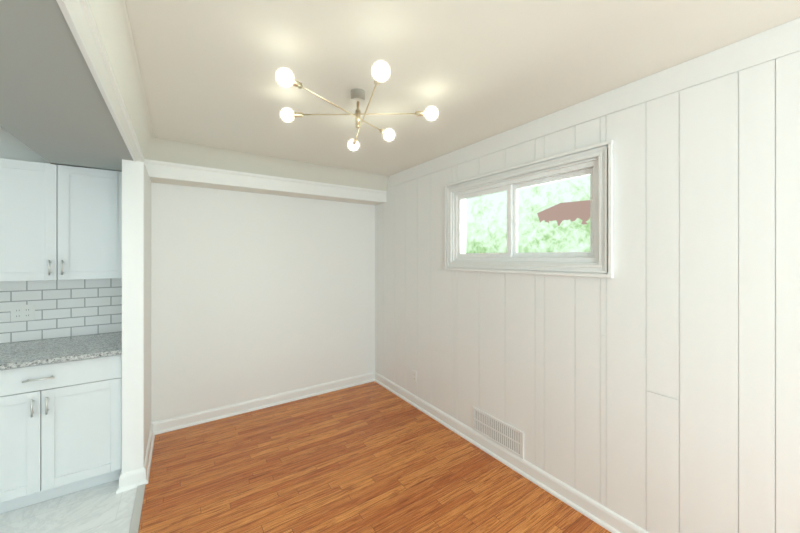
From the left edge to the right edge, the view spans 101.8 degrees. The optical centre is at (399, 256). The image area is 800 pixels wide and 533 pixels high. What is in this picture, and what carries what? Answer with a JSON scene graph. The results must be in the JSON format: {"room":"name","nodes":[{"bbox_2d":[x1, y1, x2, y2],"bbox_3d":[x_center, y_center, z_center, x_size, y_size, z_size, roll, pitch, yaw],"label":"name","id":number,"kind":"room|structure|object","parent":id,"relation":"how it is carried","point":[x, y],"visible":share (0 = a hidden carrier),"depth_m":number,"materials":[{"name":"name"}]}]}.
{"room":"dining room","nodes":[
{"label":"dining room","id":0,"kind":"room"},
{"bbox_2d":[0,480,136,532],"bbox_3d":[-1.454,1.525,-0.351,2.398,0.050,5.850,0,0,-34],"label":"floor","id":1,"kind":"structure","parent":0,"point":[104,508],"depth_m":1.89,"materials":[{"name":"tile"}]},
{"bbox_2d":[0,354,121,513],"bbox_3d":[-2.321,1.067,2.202,0.747,0.864,0.650,0,0,-34],"label":"base cabinet","id":2,"kind":"object","parent":1,"relation":"on","point":[70,442],"visible":0.81,"depth_m":1.96,"materials":[{"name":"white paint"}]},
{"bbox_2d":[22,376,54,417],"bbox_3d":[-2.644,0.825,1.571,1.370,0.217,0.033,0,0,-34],"label":"handle","id":3,"kind":"object","parent":2,"relation":"attached to","point":[46,404],"visible":0.98,"depth_m":1.91,"materials":[{"name":"silver metal"}]},
{"bbox_2d":[0,332,121,369],"bbox_3d":[-2.721,0.620,1.912,1.737,0.030,0.678,0,0,-34],"label":"countertop","id":4,"kind":"structure","parent":2,"relation":"on","point":[33,353],"depth_m":2.13,"materials":[{"name":"stone"}]},
{"bbox_2d":[129,484,144,532],"bbox_3d":[-0.263,1.497,0.015,0.042,0.006,5.120,0,0,-34],"label":"threshold","id":5,"kind":"object","parent":1,"relation":"on","point":[136,515],"depth_m":1.92,"materials":[{"name":"grey"}]},
{"bbox_2d":[122,159,150,473],"bbox_3d":[-1.946,0.435,2.420,0.110,2.130,0.710,0,0,-34],"label":"wall","id":6,"kind":"structure","parent":0,"point":[136,303],"depth_m":2.14,"materials":[{"name":"white paint"}]},
{"bbox_2d":[56,0,155,176],"bbox_3d":[-0.396,-0.772,0.216,0.086,0.293,5.599,0,0,-34],"label":"beam","id":7,"kind":"structure","parent":6,"relation":"attached to","point":[101,32],"depth_m":1.32,"materials":[{"name":"white paint"}]},
{"bbox_2d":[136,422,155,486],"bbox_3d":[-1.881,1.449,2.431,0.042,0.102,0.707,0,0,-34],"label":"baseboard","id":8,"kind":"structure","parent":6,"relation":"attached to","point":[142,475],"depth_m":2.27,"materials":[{"name":"white paint"}]},
{"bbox_2d":[0,127,374,422],"bbox_3d":[-2.240,0.290,2.747,4.890,2.420,0.160,0,0,-34],"label":"wall","id":9,"kind":"structure","parent":0,"point":[255,295],"depth_m":3.18,"materials":[{"name":"white paint"}]},
{"bbox_2d":[0,158,59,281],"bbox_3d":[-2.561,-0.236,2.225,0.375,0.782,0.339,0,0,-34],"label":"upper cabinet","id":10,"kind":"object","parent":9,"relation":"attached to","point":[29,191],"depth_m":2.12,"materials":[{"name":"white paint"}]},
{"bbox_2d":[0,278,121,343],"bbox_3d":[-2.910,0.380,2.191,1.737,0.450,0.008,0,0,-34],"label":"tiled wall","id":11,"kind":"structure","parent":9,"relation":"attached to","point":[72,308],"depth_m":2.44,"materials":[{"name":"white tile"}]},
{"bbox_2d":[11,304,34,321],"bbox_3d":[-2.697,0.400,2.324,0.116,0.115,0.008,0,0,-34],"label":"outlet","id":12,"kind":"object","parent":11,"relation":"attached to","point":[22,312],"visible":1,"depth_m":2.32,"materials":[{"name":"white plastic"}]},
{"bbox_2d":[60,165,121,279],"bbox_3d":[-2.251,-0.236,2.434,0.372,0.782,0.339,0,0,-34],"label":"upper cabinet","id":13,"kind":"object","parent":9,"relation":"attached to","point":[69,216],"depth_m":2.29,"materials":[{"name":"white paint"}]},
{"bbox_2d":[48,260,63,274],"bbox_3d":[-2.612,0.070,1.966,0.819,0.100,0.033,0,0,-34],"label":"handle","id":14,"kind":"object","parent":13,"relation":"attached to","point":[49,262],"visible":0.94,"depth_m":2.17,"materials":[{"name":"silver metal"}]},
{"bbox_2d":[151,373,371,434],"bbox_3d":[-1.218,1.449,3.327,2.114,0.102,0.026,0,0,-34],"label":"baseboard","id":15,"kind":"structure","parent":9,"relation":"attached to","point":[171,424],"depth_m":3.19,"materials":[{"name":"white paint"}]},
{"bbox_2d":[152,137,388,202],"bbox_3d":[-1.021,-0.772,3.121,2.129,0.293,0.086,0,0,-34],"label":"beam","id":16,"kind":"structure","parent":9,"relation":"attached to","point":[175,160],"depth_m":2.97,"materials":[{"name":"white paint"}]},
{"bbox_2d":[138,381,610,532],"bbox_3d":[0.505,1.525,0.976,2.330,0.050,5.850,0,0,-34],"label":"floor","id":17,"kind":"structure","parent":0,"point":[372,457],"depth_m":2.20,"materials":[{"name":"brown wood"}]},
{"bbox_2d":[125,0,799,175],"bbox_3d":[-0.555,-0.980,0.258,4.890,0.120,6.170,0,0,-34],"label":"ceiling","id":18,"kind":"structure","parent":0,"point":[472,71],"depth_m":1.52,"materials":[{"name":"white paint"}]},
{"bbox_2d":[0,0,132,171],"bbox_3d":[-0.696,-0.774,0.163,0.470,0.289,5.850,0,0,-34],"label":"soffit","id":19,"kind":"structure","parent":18,"relation":"attached to","point":[54,109],"depth_m":1.26,"materials":[{"name":"grey paint"}]},
{"bbox_2d":[149,177,382,204],"bbox_3d":[-1.148,-0.774,3.238,2.210,0.289,0.250,0,0,-34],"label":"soffit","id":20,"kind":"structure","parent":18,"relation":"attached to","point":[154,180],"depth_m":3.08,"materials":[{"name":"grey paint"}]},
{"bbox_2d":[276,61,437,150],"bbox_3d":[-0.232,-0.814,1.707,0.850,0.210,0.912,0,0,-34],"label":"sputnik chandelier","id":21,"kind":"object","parent":18,"relation":"hanging from","point":[380,72],"visible":1,"depth_m":1.78,"materials":[{"name":"gold"}]},
{"bbox_2d":[401,59,775,532],"bbox_3d":[1.405,0.290,1.585,0.155,2.420,6.170,0,0,-34],"label":"wall","id":22,"kind":"structure","parent":0,"point":[738,287],"depth_m":1.39,"materials":[{"name":"white paint"}]},
{"bbox_2d":[372,372,648,532],"bbox_3d":[1.326,1.449,1.532,0.026,0.102,5.849,0,0,-34],"label":"baseboard","id":23,"kind":"structure","parent":22,"relation":"attached to","point":[598,513],"depth_m":2.21,"materials":[{"name":"white paint"}]},
{"bbox_2d":[375,18,799,532],"bbox_3d":[1.339,0.290,1.541,0.005,2.420,5.849,0,0,-34],"label":"panelling","id":24,"kind":"object","parent":22,"relation":"attached to","point":[553,373],"visible":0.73,"depth_m":1.63,"materials":[{"name":"white paint"}]},
{"bbox_2d":[412,370,416,382],"bbox_3d":[0.147,1.210,3.288,0.008,0.115,0.070,0,0,-34],"label":"outlet","id":25,"kind":"object","parent":24,"relation":"attached to","point":[414,376],"visible":1,"depth_m":3.28,"materials":[{"name":"white plastic"}]},
{"bbox_2d":[473,407,523,458],"bbox_3d":[0.723,1.304,2.437,0.008,0.183,0.465,0,0,-34],"label":"air vent grille","id":26,"kind":"object","parent":24,"relation":"attached to","point":[501,433],"visible":1,"depth_m":2.41,"materials":[{"name":"grey metal"}]},
{"bbox_2d":[444,140,613,277],"bbox_3d":[0.849,-0.263,2.378,0.184,0.759,1.353,0,0,-34],"label":"window","id":27,"kind":"structure","parent":24,"relation":"attached to","point":[603,151],"depth_m":2.15,"materials":[{"name":"white paint"}]},
{"label":"outside","id":28,"kind":"structure","parent":0,"visible":0},
{"bbox_2d":[466,175,589,252],"bbox_3d":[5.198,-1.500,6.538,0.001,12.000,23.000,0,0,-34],"label":"trees","id":29,"kind":"object","parent":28,"point":[480,215],"depth_m":9.08,"materials":[{"name":"green plant"}]},
{"bbox_2d":[537,200,589,225],"bbox_3d":[4.188,-1.000,7.316,0.001,0.600,2.420,0,0,-34],"label":"roof","id":30,"kind":"structure","parent":28,"point":[571,213],"depth_m":7.67,"materials":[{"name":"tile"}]}
]}

